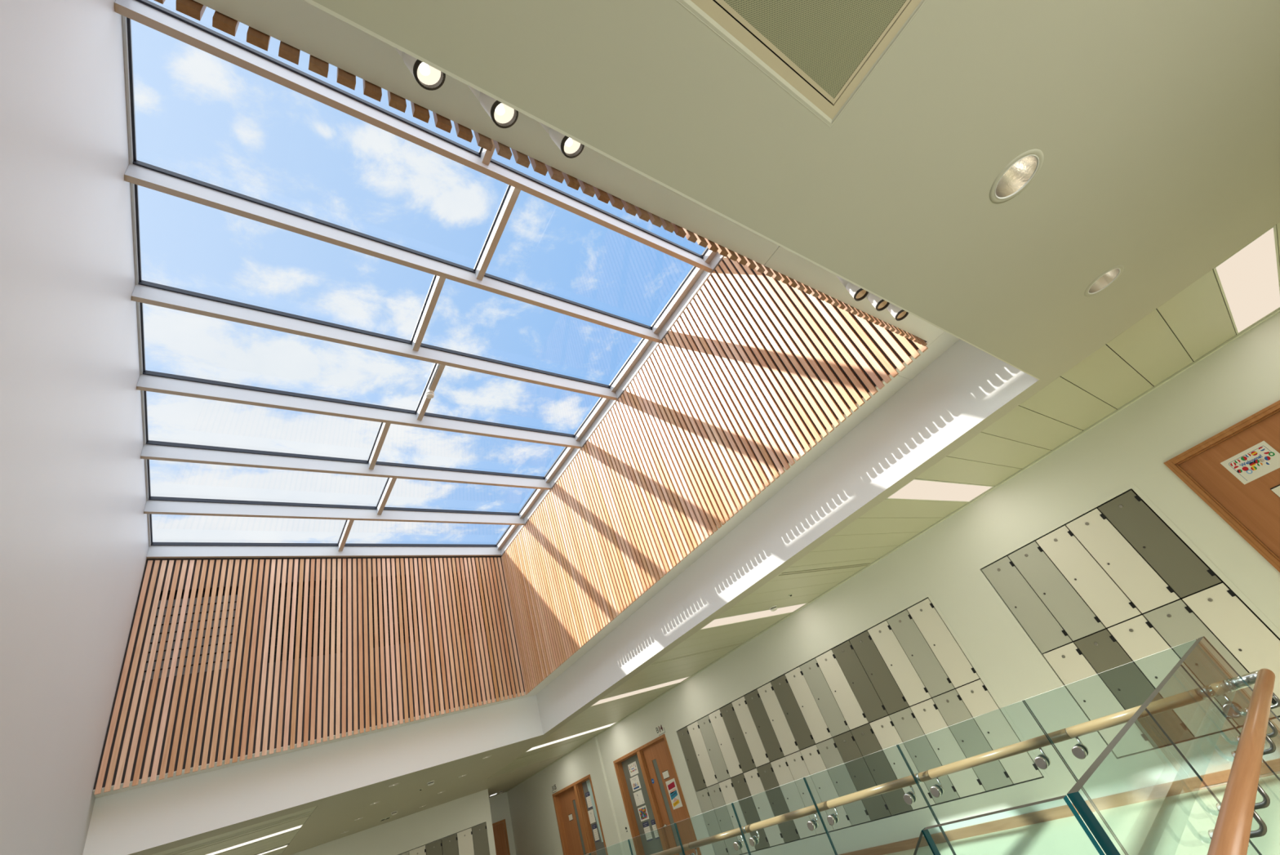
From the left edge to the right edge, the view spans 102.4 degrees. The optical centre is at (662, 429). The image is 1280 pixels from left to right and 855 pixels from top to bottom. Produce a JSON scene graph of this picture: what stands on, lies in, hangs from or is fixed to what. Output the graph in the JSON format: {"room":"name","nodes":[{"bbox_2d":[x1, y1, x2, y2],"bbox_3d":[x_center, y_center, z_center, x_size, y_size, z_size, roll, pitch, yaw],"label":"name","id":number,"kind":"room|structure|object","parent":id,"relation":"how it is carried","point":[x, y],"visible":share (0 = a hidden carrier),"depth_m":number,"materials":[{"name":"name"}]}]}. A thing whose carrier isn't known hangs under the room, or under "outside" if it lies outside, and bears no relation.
{"room":"school corridor","nodes":[
{"label":"school corridor","id":0,"kind":"room"},
{"bbox_2d":[0,0,149,854],"bbox_3d":[-4.164,4.011,3.010,0.200,9.421,17.900,8,-44,-39],"label":"wall","id":1,"kind":"structure","parent":0,"point":[74,545],"depth_m":2.96,"materials":[{"name":"white paint"}]},
{"bbox_2d":[82,694,543,854],"bbox_3d":[-3.870,4.303,6.700,4.917,0.591,0.001,8,-44,-39],"label":"wall","id":2,"kind":"structure","parent":0,"point":[130,821],"depth_m":6.21,"materials":[{"name":"white paint"}]},
{"bbox_2d":[291,788,496,854],"bbox_3d":[-5.640,8.652,8.813,5.714,2.710,0.150,8,-44,-39],"label":"wall","id":3,"kind":"structure","parent":0,"point":[393,836],"depth_m":10.21,"materials":[{"name":"paint"}]},
{"bbox_2d":[425,838,442,854],"bbox_3d":[-4.402,8.552,9.990,0.301,0.898,0.024,8,-44,-39],"label":"locker","id":4,"kind":"object","parent":3,"relation":"attached to","point":[434,847],"visible":1,"depth_m":10.17,"materials":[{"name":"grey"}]},
{"bbox_2d":[390,817,487,854],"bbox_3d":[-4.796,8.136,10.051,2.790,0.041,0.006,8,-44,-39],"label":"trim","id":5,"kind":"structure","parent":3,"relation":"attached to","point":[484,820],"depth_m":10.31,"materials":[{"name":"paint"}]},
{"bbox_2d":[441,833,458,854],"bbox_3d":[-4.168,8.584,10.178,0.301,0.898,0.024,8,-44,-39],"label":"locker","id":6,"kind":"object","parent":3,"relation":"attached to","point":[450,844],"visible":1,"depth_m":10.33,"materials":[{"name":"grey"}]},
{"bbox_2d":[457,827,474,854],"bbox_3d":[-3.934,8.615,10.366,0.301,0.898,0.024,8,-44,-39],"label":"locker","id":7,"kind":"object","parent":3,"relation":"attached to","point":[465,843],"visible":1,"depth_m":10.49,"materials":[{"name":"beige"}]},
{"bbox_2d":[471,822,489,854],"bbox_3d":[-3.701,8.646,10.554,0.301,0.898,0.024,8,-44,-39],"label":"locker","id":8,"kind":"object","parent":3,"relation":"attached to","point":[480,838],"visible":1,"depth_m":10.65,"materials":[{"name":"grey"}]},
{"bbox_2d":[488,791,515,854],"bbox_3d":[-4.027,10.283,12.129,1.380,2.710,0.100,8,-44,-39],"label":"wall","id":9,"kind":"structure","parent":0,"point":[499,803],"depth_m":12.83,"materials":[{"name":"paint"}]},
{"bbox_2d":[492,818,510,854],"bbox_3d":[-3.927,10.462,11.919,0.950,2.140,0.020,8,-44,-39],"label":"door","id":10,"kind":"structure","parent":9,"relation":"in","point":[500,828],"depth_m":12.50,"materials":[{"name":"brown wood"}]},
{"bbox_2d":[93,0,959,797],"bbox_3d":[-1.770,1.505,4.556,4.917,0.020,8.185,8,-44,-39],"label":"opening trim","id":11,"kind":"structure","parent":0,"point":[300,24],"depth_m":2.05,"materials":[{"name":"white"}]},
{"bbox_2d":[93,555,524,794],"bbox_3d":[-4.381,2.866,7.332,4.613,2.737,0.180,8,-44,-39],"label":"cladding","id":12,"kind":"object","parent":11,"relation":"attached to","point":[224,658],"visible":1,"depth_m":6.76,"materials":[{"name":"brown wood"}]},
{"bbox_2d":[142,594,242,679],"bbox_3d":[-5.754,2.524,6.349,0.800,0.958,0.018,8,-44,-39],"label":"grille","id":13,"kind":"object","parent":12,"relation":"attached to","point":[236,595],"depth_m":6.32,"materials":[{"name":"brown wood"}]},
{"bbox_2d":[267,586,342,662],"bbox_3d":[-4.872,2.642,7.058,0.803,0.958,0.018,8,-44,-39],"label":"grille","id":14,"kind":"object","parent":12,"relation":"attached to","point":[331,589],"depth_m":7.02,"materials":[{"name":"brown wood"}]},
{"bbox_2d":[371,581,419,647],"bbox_3d":[-4.034,2.755,7.732,0.640,0.958,0.018,8,-44,-39],"label":"grille","id":15,"kind":"object","parent":12,"relation":"attached to","point":[392,581],"depth_m":7.72,"materials":[{"name":"brown wood"}]},
{"bbox_2d":[114,0,724,558],"bbox_3d":[-2.658,-0.478,5.881,5.179,0.461,8.300,8,-44,-39],"label":"skylight frame","id":16,"kind":"structure","parent":11,"relation":"in","point":[145,12],"depth_m":5.38,"materials":[{"name":"grey metal"}]},
{"bbox_2d":[153,0,927,346],"bbox_3d":[-0.280,-1.899,3.042,4.629,2.737,0.037,8,-44,-39],"label":"cladding","id":17,"kind":"object","parent":11,"relation":"attached to","point":[191,8],"visible":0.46,"depth_m":1.75,"materials":[{"name":"brown wood"}]},
{"bbox_2d":[501,255,928,694],"bbox_3d":[-0.548,0.839,6.586,0.045,2.522,7.727,8,-44,-39],"label":"cladding","id":18,"kind":"object","parent":11,"relation":"attached to","point":[757,366],"visible":0.94,"depth_m":5.67,"materials":[{"name":"brown wood"}]},
{"bbox_2d":[128,0,1279,854],"bbox_3d":[-1.857,3.317,5.979,6.934,0.001,17.900,8,-44,-39],"label":"ceiling","id":19,"kind":"structure","parent":0,"point":[1155,124],"depth_m":1.68,"materials":[{"name":"paint"}]},
{"bbox_2d":[151,805,316,854],"bbox_3d":[-6.037,5.803,6.979,1.786,0.010,3.676,8,-44,-39],"label":"ceiling tiles","id":20,"kind":"structure","parent":19,"relation":"attached to","point":[265,844],"depth_m":6.67,"materials":[{"name":"beige tile"}]},
{"bbox_2d":[166,809,314,854],"bbox_3d":[-5.283,4.909,6.191,1.786,0.040,0.302,8,-44,-39],"label":"ceiling vent","id":21,"kind":"object","parent":19,"relation":"in","point":[256,828],"visible":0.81,"depth_m":6.28,"materials":[{"name":"metal"}]},
{"bbox_2d":[205,823,303,854],"bbox_3d":[-5.760,5.478,6.688,1.786,0.014,0.303,8,-44,-39],"label":"recessed light","id":22,"kind":"object","parent":19,"relation":"in","point":[267,836],"visible":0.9,"depth_m":6.93,"materials":[{"name":"white plastic"}]},
{"bbox_2d":[525,721,617,751],"bbox_3d":[-1.619,5.581,9.369,1.761,0.014,0.303,8,-44,-39],"label":"recessed light","id":23,"kind":"object","parent":19,"relation":"in","point":[610,724],"visible":0.89,"depth_m":9.34,"materials":[{"name":"white plastic"}]},
{"bbox_2d":[589,675,689,706],"bbox_3d":[-0.299,4.044,7.984,1.761,0.014,0.303,8,-44,-39],"label":"recessed light","id":24,"kind":"object","parent":19,"relation":"in","point":[677,681],"visible":0.9,"depth_m":7.94,"materials":[{"name":"white plastic"}]},
{"bbox_2d":[302,0,1039,379],"bbox_3d":[0.627,-0.596,1.926,4.917,0.012,0.007,8,-44,-39],"label":"trim","id":25,"kind":"structure","parent":19,"relation":"attached to","point":[310,2],"depth_m":1.25,"materials":[{"name":"beige paint"}]},
{"bbox_2d":[644,638,750,668],"bbox_3d":[0.522,3.073,7.125,1.761,0.040,0.302,8,-44,-39],"label":"ceiling vent","id":26,"kind":"object","parent":19,"relation":"in","point":[685,655],"visible":0.87,"depth_m":7.05,"materials":[{"name":"metal"}]},
{"bbox_2d":[698,602,807,630],"bbox_3d":[1.187,2.315,6.425,1.761,0.014,0.303,8,-44,-39],"label":"recessed light","id":27,"kind":"object","parent":19,"relation":"in","point":[783,610],"visible":0.93,"depth_m":6.35,"materials":[{"name":"white plastic"}]},
{"bbox_2d":[675,0,927,127],"bbox_3d":[0.394,-1.109,1.095,0.632,0.060,0.636,8,-44,-39],"label":"ceiling hatch","id":28,"kind":"object","parent":19,"relation":"in","point":[822,51],"visible":0.85,"depth_m":1.26,"materials":[{"name":"paint"}]},
{"bbox_2d":[768,557,879,581],"bbox_3d":[1.843,1.536,5.740,1.761,0.040,0.302,8,-44,-39],"label":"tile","id":29,"kind":"object","parent":19,"relation":"in","point":[789,572],"visible":0.91,"depth_m":5.65,"materials":[{"name":"tile"}]},
{"bbox_2d":[488,222,1279,777],"bbox_3d":[1.105,2.412,6.511,1.761,0.010,14.108,8,-44,-39],"label":"ceiling tiles","id":30,"kind":"structure","parent":19,"relation":"attached to","point":[1198,316],"depth_m":4.54,"materials":[{"name":"beige tile"}]},
{"bbox_2d":[885,478,994,502],"bbox_3d":[2.672,0.586,4.867,1.761,0.014,0.303,8,-44,-39],"label":"recessed light","id":31,"kind":"object","parent":19,"relation":"in","point":[917,489],"visible":0.8,"depth_m":4.78,"materials":[{"name":"white plastic"}]},
{"bbox_2d":[989,149,1044,203],"bbox_3d":[1.265,-0.954,1.892,0.200,0.114,0.200,8,-44,-39],"label":"recessed light","id":32,"kind":"object","parent":19,"relation":"in","point":[1018,174],"visible":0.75,"depth_m":1.91,"materials":[{"name":"paint"}]},
{"bbox_2d":[1084,264,1124,296],"bbox_3d":[2.292,-0.816,2.718,0.200,0.114,0.200,8,-44,-39],"label":"recessed light","id":33,"kind":"object","parent":19,"relation":"in","point":[1105,279],"visible":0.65,"depth_m":2.73,"materials":[{"name":"paint"}]},
{"bbox_2d":[1212,224,1279,334],"bbox_3d":[3.993,-0.951,3.482,1.761,0.014,0.303,8,-44,-39],"label":"recessed light","id":34,"kind":"object","parent":19,"relation":"in","point":[1248,281],"visible":0.89,"depth_m":3.35,"materials":[{"name":"white plastic"}]},
{"bbox_2d":[536,339,1038,733],"bbox_3d":[0.237,1.997,5.923,0.001,0.591,8.185,8,-44,-39],"label":"wall","id":35,"kind":"structure","parent":0,"point":[966,384],"depth_m":4.73,"materials":[{"name":"white paint"}]},
{"bbox_2d":[506,311,1279,854],"bbox_3d":[1.952,6.038,6.590,0.300,6.110,17.900,8,-44,-39],"label":"wall","id":36,"kind":"structure","parent":0,"point":[1241,379],"depth_m":5.10,"materials":[{"name":"paint"}]},
{"bbox_2d":[552,773,608,854],"bbox_3d":[-1.549,8.399,10.428,0.172,2.137,1.818,8,-44,-39],"label":"door","id":37,"kind":"structure","parent":36,"relation":"in","point":[576,834],"depth_m":10.74,"materials":[{"name":"brown wood"}]},
{"bbox_2d":[582,780,606,854],"bbox_3d":[-1.202,8.072,10.130,0.006,2.091,0.607,8,-44,-39],"label":"window","id":38,"kind":"structure","parent":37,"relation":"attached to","point":[586,786],"depth_m":10.38,"materials":[{"name":"grey glass"}]},
{"bbox_2d":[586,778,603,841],"bbox_3d":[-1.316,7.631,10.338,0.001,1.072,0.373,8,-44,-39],"label":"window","id":39,"kind":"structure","parent":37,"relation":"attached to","point":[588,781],"depth_m":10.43,"materials":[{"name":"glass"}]},
{"bbox_2d":[591,736,625,854],"bbox_3d":[-0.942,7.276,9.706,0.045,2.690,0.140,8,-44,-39],"label":"trim","id":40,"kind":"structure","parent":36,"relation":"attached to","point":[595,743],"depth_m":9.84,"materials":[{"name":"paint"}]},
{"bbox_2d":[613,733,701,854],"bbox_3d":[-0.039,6.641,8.843,0.174,2.137,1.813,8,-44,-39],"label":"door","id":41,"kind":"structure","parent":36,"relation":"in","point":[653,757],"depth_m":8.99,"materials":[{"name":"brown wood"}]},
{"bbox_2d":[621,754,663,854],"bbox_3d":[-0.247,6.960,9.128,0.006,2.091,0.777,8,-44,-39],"label":"window pane","id":42,"kind":"object","parent":41,"relation":"attached to","point":[653,846],"depth_m":9.31,"materials":[{"name":"glass"}]},
{"bbox_2d":[665,777,682,808],"bbox_3d":[0.193,6.094,8.606,0.001,0.405,0.275,8,-44,-39],"label":"poster","id":43,"kind":"object","parent":41,"relation":"attached to","point":[671,784],"visible":1,"depth_m":8.60,"materials":[{"name":"paper"}]},
{"bbox_2d":[676,726,706,791],"bbox_3d":[0.472,5.319,8.323,0.024,0.869,0.299,8,-44,-39],"label":"locker","id":44,"kind":"object","parent":36,"relation":"attached to","point":[689,752],"visible":1,"depth_m":8.31,"materials":[{"name":"grey metal"}]},
{"bbox_2d":[686,720,718,786],"bbox_3d":[0.634,5.132,8.154,0.024,0.869,0.299,8,-44,-39],"label":"locker","id":45,"kind":"object","parent":36,"relation":"attached to","point":[701,751],"visible":1,"depth_m":8.14,"materials":[{"name":"beige"}]},
{"bbox_2d":[696,787,728,854],"bbox_3d":[0.765,6.002,7.845,0.024,0.879,0.299,8,-44,-39],"label":"locker","id":46,"kind":"object","parent":36,"relation":"attached to","point":[706,805],"visible":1,"depth_m":7.87,"materials":[{"name":"grey"}]},
{"bbox_2d":[697,715,730,782],"bbox_3d":[0.795,4.944,7.985,0.024,0.869,0.299,8,-44,-39],"label":"locker","id":47,"kind":"object","parent":36,"relation":"attached to","point":[710,740],"visible":1,"depth_m":7.97,"materials":[{"name":"grey"}]},
{"bbox_2d":[706,782,742,854],"bbox_3d":[0.926,5.814,7.676,0.024,0.879,0.299,8,-44,-39],"label":"locker","id":48,"kind":"object","parent":36,"relation":"attached to","point":[715,793],"visible":0.95,"depth_m":7.70,"materials":[{"name":"grey"}]},
{"bbox_2d":[708,708,742,777],"bbox_3d":[0.956,4.756,7.816,0.024,0.869,0.299,8,-44,-39],"label":"locker","id":49,"kind":"object","parent":36,"relation":"attached to","point":[721,731],"visible":1,"depth_m":7.80,"materials":[{"name":"beige"}]},
{"bbox_2d":[718,777,755,853],"bbox_3d":[1.088,5.626,7.507,0.024,0.879,0.299,8,-44,-39],"label":"locker","id":50,"kind":"object","parent":36,"relation":"attached to","point":[729,793],"visible":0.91,"depth_m":7.55,"materials":[{"name":"beige"}]},
{"bbox_2d":[720,702,755,772],"bbox_3d":[1.118,4.569,7.647,0.024,0.869,0.299,8,-44,-39],"label":"locker","id":51,"kind":"object","parent":36,"relation":"attached to","point":[746,761],"visible":1,"depth_m":7.63,"materials":[{"name":"grey"}]},
{"bbox_2d":[730,773,769,849],"bbox_3d":[1.249,5.439,7.338,0.024,0.879,0.299,8,-44,-39],"label":"locker","id":52,"kind":"object","parent":36,"relation":"attached to","point":[749,811],"visible":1,"depth_m":7.36,"materials":[{"name":"grey"}]},
{"bbox_2d":[731,696,769,767],"bbox_3d":[1.279,4.381,7.478,0.024,0.869,0.299,8,-44,-39],"label":"locker","id":53,"kind":"object","parent":36,"relation":"attached to","point":[757,748],"visible":1,"depth_m":7.46,"materials":[{"name":"beige metal"}]},
{"bbox_2d":[743,688,784,761],"bbox_3d":[1.440,4.193,7.308,0.024,0.869,0.299,8,-44,-39],"label":"locker","id":54,"kind":"object","parent":36,"relation":"attached to","point":[767,735],"visible":1,"depth_m":7.29,"materials":[{"name":"grey metal"}]},
{"bbox_2d":[743,768,784,846],"bbox_3d":[1.410,5.251,7.169,0.024,0.879,0.299,8,-44,-39],"label":"locker","id":55,"kind":"object","parent":36,"relation":"attached to","point":[774,835],"visible":1,"depth_m":7.17,"materials":[{"name":"beige"}]},
{"bbox_2d":[757,681,799,755],"bbox_3d":[1.601,4.006,7.139,0.024,0.869,0.299,8,-44,-39],"label":"locker","id":56,"kind":"object","parent":36,"relation":"attached to","point":[785,737],"visible":1,"depth_m":7.12,"materials":[{"name":"beige"}]},
{"bbox_2d":[756,762,799,842],"bbox_3d":[1.571,5.063,7.000,0.024,0.879,0.299,8,-44,-39],"label":"locker","id":57,"kind":"object","parent":36,"relation":"attached to","point":[788,828],"visible":1,"depth_m":7.01,"materials":[{"name":"grey"}]},
{"bbox_2d":[770,674,815,749],"bbox_3d":[1.763,3.818,6.970,0.024,0.869,0.299,8,-44,-39],"label":"locker","id":58,"kind":"object","parent":36,"relation":"attached to","point":[798,726],"visible":1,"depth_m":6.95,"materials":[{"name":"grey metal"}]},
{"bbox_2d":[770,756,816,838],"bbox_3d":[1.733,4.876,6.830,0.024,0.879,0.299,8,-44,-39],"label":"locker","id":59,"kind":"object","parent":36,"relation":"attached to","point":[793,799],"visible":0.91,"depth_m":6.85,"materials":[{"name":"beige"}]},
{"bbox_2d":[785,666,832,743],"bbox_3d":[1.924,3.630,6.801,0.024,0.869,0.299,8,-44,-39],"label":"locker","id":60,"kind":"object","parent":36,"relation":"attached to","point":[820,731],"visible":1,"depth_m":6.78,"materials":[{"name":"beige"}]},
{"bbox_2d":[785,750,833,834],"bbox_3d":[1.894,4.688,6.661,0.024,0.879,0.299,8,-44,-39],"label":"locker","id":61,"kind":"object","parent":36,"relation":"attached to","point":[796,762],"visible":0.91,"depth_m":6.70,"materials":[{"name":"beige"}]},
{"bbox_2d":[800,657,849,736],"bbox_3d":[2.085,3.443,6.632,0.024,0.869,0.299,8,-44,-39],"label":"locker","id":62,"kind":"object","parent":36,"relation":"attached to","point":[829,708],"visible":1,"depth_m":6.62,"materials":[{"name":"grey"}]},
{"bbox_2d":[800,744,852,829],"bbox_3d":[2.055,4.500,6.492,0.024,0.879,0.299,8,-44,-39],"label":"locker","id":63,"kind":"object","parent":36,"relation":"attached to","point":[824,785],"visible":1,"depth_m":6.51,"materials":[{"name":"beige"}]},
{"bbox_2d":[815,648,868,729],"bbox_3d":[2.246,3.255,6.463,0.024,0.869,0.299,8,-44,-39],"label":"locker","id":64,"kind":"object","parent":36,"relation":"attached to","point":[843,693],"visible":1,"depth_m":6.45,"materials":[{"name":"beige"}]},
{"bbox_2d":[816,737,871,825],"bbox_3d":[2.216,4.313,6.323,0.024,0.879,0.299,8,-44,-39],"label":"locker","id":65,"kind":"object","parent":36,"relation":"attached to","point":[857,813],"visible":1,"depth_m":6.33,"materials":[{"name":"grey metal"}]},
{"bbox_2d":[831,640,888,722],"bbox_3d":[2.408,3.067,6.293,0.024,0.869,0.299,8,-44,-39],"label":"locker","id":66,"kind":"object","parent":36,"relation":"attached to","point":[868,699],"visible":1,"depth_m":6.28,"materials":[{"name":"grey"}]},
{"bbox_2d":[832,730,891,820],"bbox_3d":[2.378,4.125,6.154,0.024,0.879,0.299,8,-44,-39],"label":"locker","id":67,"kind":"object","parent":36,"relation":"attached to","point":[876,806],"visible":1,"depth_m":6.16,"materials":[{"name":"grey"}]},
{"bbox_2d":[849,630,909,714],"bbox_3d":[2.569,2.880,6.124,0.024,0.869,0.299,8,-44,-39],"label":"locker","id":68,"kind":"object","parent":36,"relation":"attached to","point":[892,698],"visible":1,"depth_m":6.11,"materials":[{"name":"grey"}]},
{"bbox_2d":[850,723,912,814],"bbox_3d":[2.539,3.937,5.984,0.024,0.879,0.299,8,-44,-39],"label":"locker","id":69,"kind":"object","parent":36,"relation":"attached to","point":[877,762],"visible":0.92,"depth_m":5.99,"materials":[{"name":"grey"}]},
{"bbox_2d":[506,307,1279,791],"bbox_3d":[0.815,3.680,8.122,0.046,0.012,17.900,8,-44,-39],"label":"trim","id":70,"kind":"structure","parent":36,"relation":"attached to","point":[1277,311],"depth_m":5.37,"materials":[{"name":"white paint"}]},
{"bbox_2d":[867,620,931,706],"bbox_3d":[2.730,2.692,5.955,0.024,0.869,0.299,8,-44,-39],"label":"locker","id":71,"kind":"object","parent":36,"relation":"attached to","point":[905,675],"visible":1,"depth_m":5.94,"materials":[{"name":"beige"}]},
{"bbox_2d":[869,715,935,808],"bbox_3d":[2.700,3.749,5.815,0.024,0.879,0.299,8,-44,-39],"label":"locker","id":72,"kind":"object","parent":36,"relation":"attached to","point":[884,729],"visible":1,"depth_m":5.85,"materials":[{"name":"beige"}]},
{"bbox_2d":[886,608,955,697],"bbox_3d":[2.892,2.504,5.786,0.024,0.869,0.299,8,-44,-39],"label":"locker","id":73,"kind":"object","parent":36,"relation":"attached to","point":[929,668],"visible":1,"depth_m":5.77,"materials":[{"name":"grey"}]},
{"bbox_2d":[888,706,959,803],"bbox_3d":[2.862,3.562,5.646,0.024,0.879,0.299,8,-44,-39],"label":"locker","id":74,"kind":"object","parent":36,"relation":"attached to","point":[920,749],"visible":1,"depth_m":5.67,"materials":[{"name":"grey"}]},
{"bbox_2d":[906,597,979,687],"bbox_3d":[3.053,2.316,5.617,0.024,0.869,0.299,8,-44,-39],"label":"locker","id":75,"kind":"object","parent":36,"relation":"attached to","point":[944,645],"visible":1,"depth_m":5.60,"materials":[{"name":"beige metal"}]},
{"bbox_2d":[910,697,986,797],"bbox_3d":[3.023,3.374,5.477,0.024,0.879,0.299,8,-44,-39],"label":"locker","id":76,"kind":"object","parent":36,"relation":"attached to","point":[943,741],"visible":1,"depth_m":5.48,"materials":[{"name":"beige"}]},
{"bbox_2d":[932,688,1013,790],"bbox_3d":[3.184,3.186,5.308,0.024,0.879,0.299,8,-44,-39],"label":"locker","id":77,"kind":"object","parent":36,"relation":"attached to","point":[969,735],"visible":1,"depth_m":5.31,"materials":[{"name":"grey"}]},
{"bbox_2d":[674,482,1279,854],"bbox_3d":[2.476,3.470,6.125,0.004,1.818,7.352,8,-44,-39],"label":"trim","id":78,"kind":"structure","parent":36,"relation":"attached to","point":[1276,630],"depth_m":5.03,"materials":[{"name":"paint"}]},
{"bbox_2d":[955,679,1042,783],"bbox_3d":[3.345,2.999,5.139,0.024,0.879,0.299,8,-44,-39],"label":"locker","id":79,"kind":"object","parent":36,"relation":"attached to","point":[996,728],"visible":0.99,"depth_m":5.14,"materials":[{"name":"beige"}]},
{"bbox_2d":[982,555,1072,653],"bbox_3d":[3.573,1.711,5.071,0.024,0.869,0.299,8,-44,-39],"label":"locker","id":80,"kind":"object","parent":36,"relation":"attached to","point":[1046,633],"visible":1,"depth_m":5.05,"materials":[{"name":"grey"}]},
{"bbox_2d":[1008,541,1105,640],"bbox_3d":[3.734,1.523,4.902,0.024,0.869,0.299,8,-44,-39],"label":"locker","id":81,"kind":"object","parent":36,"relation":"attached to","point":[1060,597],"visible":1,"depth_m":4.88,"materials":[{"name":"grey metal"}]},
{"bbox_2d":[838,757,1279,854],"bbox_3d":[0.934,6.617,7.506,0.016,0.082,15.046,8,-44,-39],"label":"baseboard","id":82,"kind":"structure","parent":36,"relation":"attached to","point":[1219,778],"depth_m":4.64,"materials":[{"name":"brown wood"}]},
{"bbox_2d":[1035,524,1141,627],"bbox_3d":[3.896,1.336,4.733,0.024,0.869,0.299,8,-44,-39],"label":"locker","id":83,"kind":"object","parent":36,"relation":"attached to","point":[1100,593],"visible":1,"depth_m":4.71,"materials":[{"name":"beige"}]},
{"bbox_2d":[1043,641,1153,756],"bbox_3d":[3.866,2.393,4.593,0.024,0.879,0.299,8,-44,-39],"label":"locker","id":84,"kind":"object","parent":36,"relation":"attached to","point":[1092,694],"visible":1,"depth_m":4.61,"materials":[{"name":"beige"}]},
{"bbox_2d":[1066,508,1179,613],"bbox_3d":[4.057,1.148,4.564,0.024,0.869,0.299,8,-44,-39],"label":"locker","id":85,"kind":"object","parent":36,"relation":"attached to","point":[1135,577],"visible":1,"depth_m":4.54,"materials":[{"name":"beige"}]},
{"bbox_2d":[1074,628,1194,746],"bbox_3d":[4.027,2.206,4.424,0.024,0.879,0.299,8,-44,-39],"label":"locker","id":86,"kind":"object","parent":36,"relation":"attached to","point":[1101,649],"visible":1,"depth_m":4.43,"materials":[{"name":"grey metal"}]},
{"bbox_2d":[1097,489,1221,597],"bbox_3d":[4.218,0.960,4.394,0.024,0.869,0.299,8,-44,-39],"label":"locker","id":87,"kind":"object","parent":36,"relation":"attached to","point":[1170,557],"visible":1,"depth_m":4.37,"materials":[{"name":"grey metal"}]},
{"bbox_2d":[1107,614,1238,737],"bbox_3d":[4.188,2.018,4.255,0.024,0.879,0.299,8,-44,-39],"label":"locker","id":88,"kind":"object","parent":36,"relation":"attached to","point":[1137,636],"visible":0.94,"depth_m":4.27,"materials":[{"name":"beige"}]},
{"bbox_2d":[1142,599,1279,725],"bbox_3d":[4.349,1.830,4.085,0.024,0.879,0.299,8,-44,-39],"label":"locker","id":89,"kind":"object","parent":36,"relation":"attached to","point":[1176,622],"visible":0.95,"depth_m":4.13,"materials":[{"name":"grey"}]},
{"bbox_2d":[1164,400,1279,572],"bbox_3d":[4.949,0.814,3.580,0.137,2.138,0.975,8,-44,-39],"label":"door","id":90,"kind":"structure","parent":36,"relation":"in","point":[1251,508],"depth_m":4.06,"materials":[{"name":"brown wood"}]},
{"bbox_2d":[1220,440,1279,484],"bbox_3d":[4.638,0.261,4.029,0.002,0.210,0.297,8,-44,-39],"label":"sheet","id":91,"kind":"object","parent":90,"relation":"attached to","point":[1261,459],"visible":1,"depth_m":4.03,"materials":[{"name":"paper"}]},
{"bbox_2d":[1182,582,1279,700],"bbox_3d":[4.511,1.643,3.916,0.024,0.879,0.299,8,-44,-39],"label":"locker","id":92,"kind":"object","parent":36,"relation":"attached to","point":[1251,642],"visible":1,"depth_m":3.98,"materials":[{"name":"beige"}]},
{"bbox_2d":[884,773,1279,854],"bbox_3d":[-0.916,5.511,4.442,6.934,0.300,17.900,8,-44,-39],"label":"floor","id":93,"kind":"structure","parent":0,"point":[1180,824],"depth_m":3.90,"materials":[{"name":"plastic"}]},
{"bbox_2d":[584,638,1279,854],"bbox_3d":[0.630,4.024,4.312,0.060,1.392,7.952,8,-44,-39],"label":"glass balustrade","id":94,"kind":"object","parent":93,"relation":"on","point":[1113,834],"visible":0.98,"depth_m":3.22,"materials":[{"name":"teal"}]},
{"bbox_2d":[649,667,1279,854],"bbox_3d":[-0.340,3.510,3.804,2.446,0.132,8.041,8,-44,-39],"label":"handrail","id":95,"kind":"object","parent":94,"relation":"attached to","point":[1232,832],"visible":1,"depth_m":2.40,"materials":[{"name":"brown wood"}]},
{"bbox_2d":[1066,635,1279,854],"bbox_3d":[1.936,1.408,1.378,2.201,1.392,0.064,8,-44,-39],"label":"glass balustrade","id":96,"kind":"object","parent":93,"relation":"on","point":[1104,840],"visible":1,"depth_m":1.30,"materials":[{"name":"teal"}]},
{"label":"bulkhead","id":97,"kind":"object","parent":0,"visible":0},
{"bbox_2d":[395,48,445,90],"bbox_3d":[-0.617,-0.996,1.296,0.126,0.303,0.134,8,-44,-39],"label":"spotlight","id":98,"kind":"object","parent":97,"relation":"attached to","point":[428,77],"visible":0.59,"depth_m":1.26,"materials":[{"name":"white metal"}]},
{"bbox_2d":[468,85,518,128],"bbox_3d":[-0.468,-0.965,1.404,0.126,0.303,0.134,8,-44,-39],"label":"spotlight","id":99,"kind":"object","parent":97,"relation":"attached to","point":[503,116],"visible":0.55,"depth_m":1.37,"materials":[{"name":"white metal"}]},
{"bbox_2d":[539,122,584,158],"bbox_3d":[-0.312,-0.959,1.546,0.126,0.303,0.134,8,-44,-39],"label":"spotlight","id":100,"kind":"object","parent":97,"relation":"attached to","point":[570,148],"visible":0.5,"depth_m":1.52,"materials":[{"name":"white metal"}]},
{"bbox_2d":[836,275,868,301],"bbox_3d":[0.919,-0.773,2.514,0.074,0.292,0.134,8,-44,-39],"label":"spotlight","id":101,"kind":"object","parent":97,"relation":"attached to","point":[857,293],"visible":0.57,"depth_m":2.47,"materials":[{"name":"white metal"}]},
{"bbox_2d":[866,292,889,311],"bbox_3d":[1.078,-0.755,2.646,0.074,0.292,0.134,8,-44,-39],"label":"spotlight","id":102,"kind":"object","parent":97,"relation":"attached to","point":[879,304],"visible":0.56,"depth_m":2.60,"materials":[{"name":"white metal"}]},
{"bbox_3d":[-0.242,3.764,0.095,2.196,2.413,3.165,8,-44,-39],"label":"floor","id":103,"kind":"structure","parent":0,"visible":0},
{"bbox_2d":[913,794,1105,854],"bbox_3d":[0.567,3.021,1.023,0.021,3.361,3.068,8,-44,-39],"label":"glass balustrade","id":104,"kind":"object","parent":103,"relation":"attached to","point":[925,831],"visible":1,"depth_m":1.14,"materials":[{"name":"teal"}]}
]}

